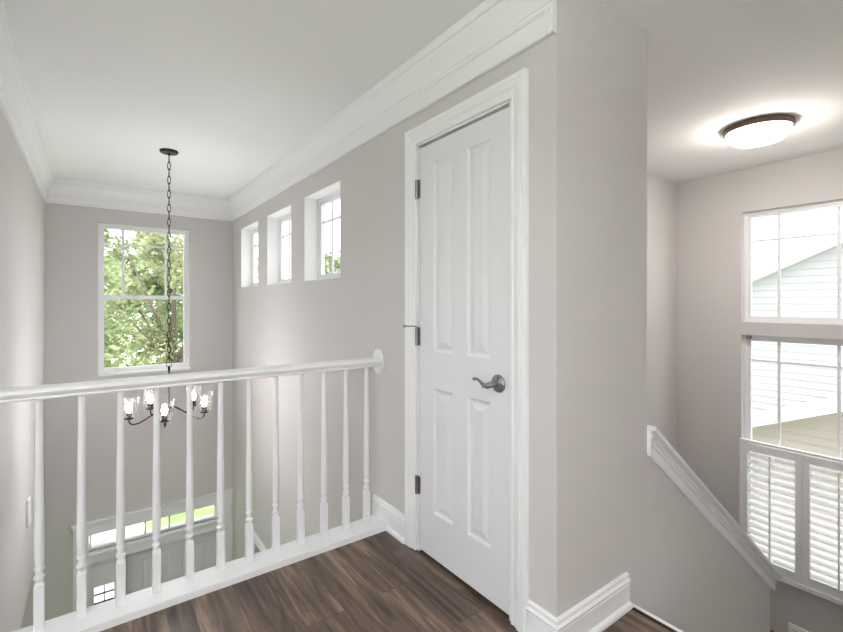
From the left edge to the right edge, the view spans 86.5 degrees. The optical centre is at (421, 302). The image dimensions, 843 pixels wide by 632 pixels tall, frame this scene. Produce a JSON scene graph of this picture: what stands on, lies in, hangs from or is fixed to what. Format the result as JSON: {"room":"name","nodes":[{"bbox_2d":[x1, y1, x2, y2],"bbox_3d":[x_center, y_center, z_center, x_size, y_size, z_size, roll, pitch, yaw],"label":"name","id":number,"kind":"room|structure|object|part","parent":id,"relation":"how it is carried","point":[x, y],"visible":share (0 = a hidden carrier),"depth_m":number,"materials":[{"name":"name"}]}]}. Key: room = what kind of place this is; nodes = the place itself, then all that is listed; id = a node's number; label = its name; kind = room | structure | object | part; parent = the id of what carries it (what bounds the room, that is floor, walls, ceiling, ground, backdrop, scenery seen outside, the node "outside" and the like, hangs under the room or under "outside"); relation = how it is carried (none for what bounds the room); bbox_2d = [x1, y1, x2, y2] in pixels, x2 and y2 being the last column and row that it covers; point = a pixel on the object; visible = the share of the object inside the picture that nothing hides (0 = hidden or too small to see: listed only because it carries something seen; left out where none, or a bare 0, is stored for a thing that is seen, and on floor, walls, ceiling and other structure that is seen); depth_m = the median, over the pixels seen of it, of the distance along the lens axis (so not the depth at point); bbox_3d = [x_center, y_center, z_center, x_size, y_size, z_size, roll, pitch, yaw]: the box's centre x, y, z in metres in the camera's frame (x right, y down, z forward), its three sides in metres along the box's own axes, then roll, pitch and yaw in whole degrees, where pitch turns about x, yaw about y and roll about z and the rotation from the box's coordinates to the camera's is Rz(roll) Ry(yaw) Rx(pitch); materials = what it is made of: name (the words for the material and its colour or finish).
{"room":"upstairs landing","nodes":[
{"label":"upstairs landing","id":0,"kind":"room"},
{"bbox_2d":[0,108,44,631],"bbox_3d":[-2.654,0.438,2.890,0.120,3.285,3.520,0,0,-36],"label":"wall","id":1,"kind":"structure","parent":0,"point":[22,204],"depth_m":2.78,"materials":[{"name":"grey paint"}]},
{"bbox_2d":[0,0,55,201],"bbox_3d":[-2.572,-1.087,2.950,0.082,0.235,3.520,0,0,-36],"label":"trim","id":2,"kind":"structure","parent":1,"relation":"attached to","point":[16,102],"depth_m":2.52,"materials":[{"name":"white wood"}]},
{"bbox_2d":[26,496,30,527],"bbox_3d":[-2.745,1.460,3.133,0.020,0.190,0.100,0,0,-36],"label":"door chime","id":3,"kind":"object","parent":1,"relation":"attached to","point":[28,501],"visible":1,"depth_m":3.09,"materials":[{"name":"white plastic"}]},
{"bbox_2d":[21,202,231,628],"bbox_3d":[-4.079,1.708,4.126,4.705,5.825,0.160,0,0,-36],"label":"wall","id":4,"kind":"structure","parent":0,"point":[71,231],"depth_m":4.63,"materials":[{"name":"grey paint"}]},
{"bbox_2d":[46,178,230,220],"bbox_3d":[-2.931,-1.087,4.819,1.715,0.235,0.082,0,0,-36],"label":"trim","id":5,"kind":"structure","parent":4,"relation":"attached to","point":[63,191],"depth_m":4.74,"materials":[{"name":"white wood"}]},
{"bbox_2d":[98,223,189,376],"bbox_3d":[-3.000,-0.034,4.880,0.847,1.583,0.122,0,0,-36],"label":"window","id":6,"kind":"structure","parent":4,"relation":"in","point":[102,371],"depth_m":4.85,"materials":[{"name":"white plastic"}]},
{"bbox_3d":[-2.983,0.746,4.858,0.847,0.024,0.067,0,0,-36],"label":"sill","id":7,"kind":"part","parent":6,"relation":"part of","materials":[{"name":"white wood"}]},
{"bbox_2d":[71,488,232,611],"bbox_3d":[-2.894,3.420,4.934,1.516,2.400,0.140,0,0,-36],"label":"door","id":8,"kind":"structure","parent":4,"relation":"in","point":[101,563],"depth_m":4.87,"materials":[{"name":"white paint"}]},
{"bbox_3d":[-3.296,3.638,4.657,0.255,1.965,0.040,0,0,-36],"label":"sidelight panel","id":9,"kind":"part","parent":8,"relation":"part of","materials":[{"name":"white"}]},
{"bbox_2d":[94,585,113,604],"bbox_3d":[-3.296,3.547,4.657,0.171,1.245,0.020,0,0,-36],"label":"grille","id":10,"kind":"object","parent":8,"relation":"attached to","point":[95,586],"depth_m":4.65,"materials":[{"name":"metal"}]},
{"bbox_3d":[-2.909,2.443,4.936,1.210,0.177,0.040,0,0,-36],"label":"transom frame","id":11,"kind":"part","parent":8,"relation":"part of","materials":[{"name":"white wood"}]},
{"bbox_2d":[100,531,670,631],"bbox_3d":[0.170,1.420,-0.161,3.684,0.300,4.740,0,0,-36],"label":"floor","id":12,"kind":"structure","parent":0,"point":[377,582],"depth_m":1.89,"materials":[{"name":"brown wood"}]},
{"bbox_2d":[0,349,387,631],"bbox_3d":[-0.919,0.779,2.078,1.714,1.021,0.178,0,0,-36],"label":"stair railing","id":13,"kind":"object","parent":12,"relation":"on","point":[124,608],"visible":1,"depth_m":1.99,"materials":[{"name":"white wood"}]},
{"bbox_3d":[-0.931,0.339,2.081,1.697,0.051,0.076,0,0,-36],"label":"handrail","id":14,"kind":"part","parent":13,"relation":"part of","materials":[{"name":"white wood"}]},
{"bbox_3d":[-0.910,1.264,2.064,1.713,0.051,0.146,0,0,-36],"label":"rail","id":15,"kind":"part","parent":13,"relation":"part of","materials":[{"name":"white wood"}]},
{"bbox_2d":[232,0,582,617],"bbox_3d":[-0.825,1.708,3.533,0.160,5.825,4.648,0,0,-36],"label":"wall","id":16,"kind":"structure","parent":0,"point":[353,315],"depth_m":2.55,"materials":[{"name":"grey paint"}]},
{"bbox_2d":[241,221,257,287],"bbox_3d":[-1.771,-0.496,4.823,0.159,0.657,0.638,0,0,-36],"label":"window","id":17,"kind":"structure","parent":16,"relation":"in","point":[248,233],"depth_m":5.06,"materials":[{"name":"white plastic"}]},
{"bbox_3d":[-1.729,-0.496,4.854,0.055,0.657,0.638,0,0,-36],"label":"frame","id":18,"kind":"part","parent":17,"relation":"part of","materials":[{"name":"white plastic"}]},
{"bbox_3d":[-1.728,-0.496,4.854,0.033,0.607,0.588,0,0,-36],"label":"sash","id":19,"kind":"part","parent":17,"relation":"part of","materials":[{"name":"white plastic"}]},
{"bbox_2d":[253,530,266,553],"bbox_3d":[-1.387,3.490,4.216,0.108,2.260,1.219,0,0,-36],"label":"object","id":20,"kind":"structure","parent":16,"relation":"in","point":[256,540],"depth_m":4.49,"materials":[{"name":"white wood"}]},
{"bbox_2d":[267,205,290,284],"bbox_3d":[-1.221,-0.496,4.073,0.159,0.657,0.638,0,0,-36],"label":"window","id":21,"kind":"structure","parent":16,"relation":"in","point":[276,221],"depth_m":4.31,"materials":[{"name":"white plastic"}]},
{"bbox_3d":[-1.179,-0.496,4.104,0.055,0.657,0.638,0,0,-36],"label":"frame","id":22,"kind":"part","parent":21,"relation":"part of","materials":[{"name":"white plastic"}]},
{"bbox_3d":[-1.178,-0.496,4.104,0.033,0.607,0.588,0,0,-36],"label":"sash","id":23,"kind":"part","parent":21,"relation":"part of","materials":[{"name":"white plastic"}]},
{"bbox_2d":[304,181,339,280],"bbox_3d":[-0.670,-0.496,3.323,0.159,0.657,0.638,0,0,-36],"label":"window","id":24,"kind":"structure","parent":16,"relation":"in","point":[315,203],"depth_m":3.56,"materials":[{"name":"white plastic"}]},
{"bbox_3d":[-0.628,-0.496,3.354,0.055,0.657,0.638,0,0,-36],"label":"frame","id":25,"kind":"part","parent":24,"relation":"part of","materials":[{"name":"white plastic"}]},
{"bbox_3d":[-0.628,-0.496,3.355,0.033,0.607,0.588,0,0,-36],"label":"sash","id":26,"kind":"part","parent":24,"relation":"part of","materials":[{"name":"white plastic"}]},
{"bbox_2d":[371,494,404,543],"bbox_3d":[-0.187,1.202,2.503,0.030,0.137,0.343,0,0,-36],"label":"baseboard","id":27,"kind":"structure","parent":16,"relation":"attached to","point":[395,519],"depth_m":2.47,"materials":[{"name":"white wood"}]},
{"bbox_2d":[226,0,551,220],"bbox_3d":[-0.922,-1.087,3.461,0.082,0.235,4.647,0,0,-36],"label":"trim","id":28,"kind":"structure","parent":16,"relation":"attached to","point":[495,32],"depth_m":2.23,"materials":[{"name":"white wood"}]},
{"bbox_2d":[403,68,528,631],"bbox_3d":[0.184,0.189,2.055,0.202,2.163,0.815,0,0,-36],"label":"door","id":29,"kind":"structure","parent":16,"relation":"in","point":[466,325],"depth_m":1.98,"materials":[{"name":"white paint"}]},
{"bbox_3d":[0.255,0.331,1.848,0.042,0.039,0.107,0,0,-36],"label":"handle","id":30,"kind":"part","parent":29,"relation":"part of","materials":[{"name":"silver metal"}]},
{"bbox_2d":[545,0,556,36],"bbox_3d":[0.466,-1.087,1.617,0.026,0.236,0.032,0,0,-36],"label":"trim","id":31,"kind":"structure","parent":16,"relation":"attached to","point":[551,15],"depth_m":1.61,"materials":[{"name":"white wood"}]},
{"bbox_2d":[3,0,842,199],"bbox_3d":[0.286,-1.265,2.120,6.810,0.120,8.560,0,0,-36],"label":"ceiling","id":32,"kind":"structure","parent":0,"point":[232,87],"depth_m":2.38,"materials":[{"name":"white paint"}]},
{"bbox_2d":[124,395,152,424],"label":"chandelier","id":33,"kind":"object","parent":32,"relation":"hanging from","point":[128,408],"depth_m":3.41,"materials":[{"name":"white glass"}]},
{"bbox_3d":[-2.210,0.800,3.385,0.044,0.069,0.043,0,0,-36],"label":"bulb","id":34,"kind":"part","parent":33,"relation":"part of","materials":[{"name":"white glass"}]},
{"bbox_2d":[124,412,133,419],"bbox_3d":[-2.210,0.859,3.385,0.062,0.056,0.062,0,0,-36],"label":"socket","id":35,"kind":"object","parent":33,"relation":"attached to","point":[129,414],"depth_m":3.37,"materials":[{"name":"black metal"}]},
{"bbox_3d":[-2.115,0.876,3.468,0.261,0.112,0.033,0,0,-36],"label":"arm","id":36,"kind":"part","parent":33,"relation":"part of","materials":[{"name":"black metal"}]},
{"bbox_2d":[146,403,152,409],"bbox_3d":[-2.239,0.859,3.701,0.062,0.056,0.062,0,0,-36],"label":"socket","id":37,"kind":"object","parent":33,"relation":"attached to","point":[150,405],"depth_m":3.68,"materials":[{"name":"black metal"}]},
{"bbox_3d":[-2.239,0.800,3.701,0.044,0.069,0.043,0,0,-36],"label":"bulb","id":38,"kind":"part","parent":33,"relation":"part of","materials":[{"name":"white glass"}]},
{"bbox_2d":[159,148,177,373],"label":"chain","id":39,"kind":"object","parent":32,"relation":"hanging from","point":[170,152],"depth_m":3.56,"materials":[{"name":"black metal"}]},
{"bbox_3d":[-2.007,-0.358,3.563,0.021,1.639,0.021,0,0,9],"label":"chain","id":40,"kind":"part","parent":39,"relation":"part of","materials":[{"name":"black metal"}]},
{"bbox_2d":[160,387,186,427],"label":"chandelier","id":41,"kind":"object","parent":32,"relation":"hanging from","point":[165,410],"depth_m":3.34,"materials":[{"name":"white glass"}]},
{"bbox_2d":[160,414,168,422],"bbox_3d":[-1.900,0.859,3.315,0.062,0.056,0.062,0,0,-36],"label":"socket","id":42,"kind":"object","parent":41,"relation":"attached to","point":[164,418],"depth_m":3.30,"materials":[{"name":"black metal"}]},
{"bbox_3d":[-1.900,0.800,3.315,0.044,0.069,0.043,0,0,-36],"label":"bulb","id":43,"kind":"part","parent":41,"relation":"part of","materials":[{"name":"white glass"}]},
{"bbox_3d":[-2.007,0.680,3.563,0.009,0.260,0.009,0,0,-36],"label":"stem","id":44,"kind":"part","parent":41,"relation":"part of","materials":[{"name":"black metal"}]},
{"bbox_3d":[-1.863,0.876,3.576,0.262,0.112,0.010,0,0,-5],"label":"arm","id":45,"kind":"part","parent":41,"relation":"part of","materials":[{"name":"black metal"}]},
{"bbox_2d":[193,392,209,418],"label":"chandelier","id":46,"kind":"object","parent":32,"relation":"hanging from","point":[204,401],"depth_m":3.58,"materials":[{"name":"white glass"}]},
{"bbox_3d":[-1.738,0.800,3.588,0.044,0.069,0.043,0,0,-36],"label":"bulb","id":47,"kind":"part","parent":46,"relation":"part of","materials":[{"name":"white glass"}]},
{"bbox_2d":[200,406,208,413],"bbox_3d":[-1.738,0.859,3.588,0.062,0.056,0.062,0,0,-36],"label":"socket","id":48,"kind":"object","parent":46,"relation":"attached to","point":[204,408],"depth_m":3.57,"materials":[{"name":"black metal"}]},
{"bbox_2d":[723,114,795,147],"bbox_3d":[2.297,-1.143,3.060,0.400,0.123,0.400,0,0,-36],"label":"ceiling light","id":49,"kind":"object","parent":32,"relation":"attached to","point":[759,131],"visible":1,"depth_m":2.95,"materials":[{"name":"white glass"}]},
{"bbox_2d":[647,173,676,450],"bbox_3d":[1.230,1.708,3.594,3.225,5.825,0.120,0,0,-36],"label":"wall","id":50,"kind":"structure","parent":0,"point":[661,192],"depth_m":4.31,"materials":[{"name":"grey paint"}]},
{"bbox_2d":[583,0,769,631],"bbox_3d":[1.408,1.708,2.363,2.057,5.825,0.120,0,0,-36],"label":"wall","id":51,"kind":"structure","parent":0,"point":[614,45],"depth_m":1.89,"materials":[{"name":"grey paint"}]},
{"bbox_2d":[632,607,676,631],"bbox_3d":[1.168,1.287,1.466,0.018,0.036,0.982,0,0,-36],"label":"trim","id":52,"kind":"structure","parent":51,"relation":"attached to","point":[633,608],"depth_m":1.79,"materials":[{"name":"wood"}]},
{"bbox_2d":[632,603,683,631],"bbox_3d":[1.176,1.365,1.490,0.024,0.190,1.011,0,0,-36],"label":"trim","id":53,"kind":"structure","parent":51,"relation":"attached to","point":[634,605],"depth_m":1.80,"materials":[{"name":"white wood"}]},
{"bbox_2d":[525,572,808,631],"bbox_3d":[2.078,1.982,2.278,3.415,1.697,1.215,0,0,-36],"label":"baseboard","id":54,"kind":"structure","parent":51,"relation":"attached to","point":[604,607],"depth_m":1.72,"materials":[{"name":"white wood"}]},
{"bbox_2d":[647,425,781,590],"bbox_3d":[1.641,1.214,2.532,1.673,1.341,0.193,0,0,-36],"label":"trim","id":55,"kind":"structure","parent":51,"relation":"attached to","point":[660,451],"depth_m":2.30,"materials":[{"name":"white wood"}]},
{"bbox_2d":[677,149,842,631],"bbox_3d":[3.236,1.708,3.683,0.205,5.825,2.350,0,0,-36],"label":"wall","id":56,"kind":"structure","parent":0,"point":[712,328],"depth_m":4.14,"materials":[{"name":"grey paint"}]},
{"bbox_2d":[742,442,802,583],"bbox_3d":[3.006,1.784,3.858,0.063,1.063,0.425,0,0,-36],"label":"window shutter","id":57,"kind":"object","parent":56,"relation":"attached to","point":[786,569],"visible":0.84,"depth_m":3.83,"materials":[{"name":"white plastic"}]},
{"bbox_3d":[2.984,1.777,3.842,0.010,0.906,0.012,0,0,-36],"label":"tilt rod","id":58,"kind":"part","parent":57,"relation":"part of","materials":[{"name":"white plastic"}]},
{"bbox_2d":[744,199,842,324],"bbox_3d":[3.230,-0.320,3.724,0.055,0.990,0.928,0,0,-36],"label":"window","id":59,"kind":"structure","parent":56,"relation":"in","point":[838,204],"depth_m":3.88,"materials":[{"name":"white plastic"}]},
{"bbox_2d":[744,335,842,570],"bbox_3d":[3.216,1.296,3.714,0.090,2.008,0.928,0,0,-36],"label":"window","id":60,"kind":"structure","parent":56,"relation":"in","point":[748,339],"depth_m":3.90,"materials":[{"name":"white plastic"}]},
{"bbox_3d":[3.230,1.296,3.724,0.055,2.008,0.928,0,0,-36],"label":"frame","id":61,"kind":"part","parent":60,"relation":"part of","materials":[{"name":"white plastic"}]},
{"bbox_2d":[803,455,842,600],"bbox_3d":[3.267,1.784,3.502,0.063,1.063,0.451,0,0,-36],"label":"window shutter","id":62,"kind":"object","parent":56,"relation":"attached to","point":[826,585],"visible":1,"depth_m":3.59,"materials":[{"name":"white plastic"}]},
{"bbox_3d":[3.246,1.777,3.486,0.010,0.906,0.012,0,0,-36],"label":"tilt rod","id":63,"kind":"part","parent":62,"relation":"part of","materials":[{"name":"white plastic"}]},
{"label":"outside","id":64,"kind":"structure","parent":0,"visible":0},
{"bbox_2d":[91,522,143,602],"bbox_3d":[3.533,4.765,7.863,75.000,0.030,26.500,0,0,-36],"label":"driveway","id":65,"kind":"structure","parent":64,"point":[108,535],"depth_m":9.02,"materials":[{"name":"white concrete"}]},
{"bbox_2d":[325,250,339,273],"bbox_3d":[-3.504,1.301,16.658,2.638,6.946,2.447,0,0,-1],"label":"tree","id":66,"kind":"object","parent":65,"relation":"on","point":[328,258],"visible":0.09,"depth_m":16.22,"materials":[{"name":"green plant"}]},
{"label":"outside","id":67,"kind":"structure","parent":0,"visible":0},
{"bbox_2d":[119,357,213,530],"bbox_3d":[-3.715,4.895,17.740,75.000,0.250,57.000,0,0,-36],"label":"lawn","id":68,"kind":"structure","parent":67,"point":[180,517],"depth_m":10.04,"materials":[{"name":"green plant"}]},
{"bbox_2d":[104,229,144,367],"bbox_3d":[-7.145,1.368,7.872,3.850,6.817,3.667,0,0,-36],"label":"tree","id":69,"kind":"object","parent":68,"relation":"on","point":[111,277],"visible":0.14,"depth_m":8.21,"materials":[{"name":"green plant"}]},
{"bbox_2d":[104,230,182,366],"bbox_3d":[-13.293,-0.330,18.738,9.233,10.630,8.398,0,0,18],"label":"tree","id":70,"kind":"object","parent":68,"relation":"on","point":[151,286],"visible":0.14,"depth_m":18.82,"materials":[{"name":"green plant"}]},
{"bbox_2d":[104,230,257,365],"bbox_3d":[-7.108,0.649,13.123,4.820,8.252,5.020,0,0,-21],"label":"tree","id":71,"kind":"object","parent":68,"relation":"on","point":[154,239],"visible":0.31,"depth_m":12.53,"materials":[{"name":"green plant"}]},
{"bbox_2d":[752,230,842,582],"bbox_3d":[10.844,0.981,6.097,7.700,7.578,13.000,0,0,-36],"label":"house","id":72,"kind":"structure","parent":68,"relation":"on","point":[809,273],"depth_m":7.82,"materials":[{"name":"grey"}]}
]}

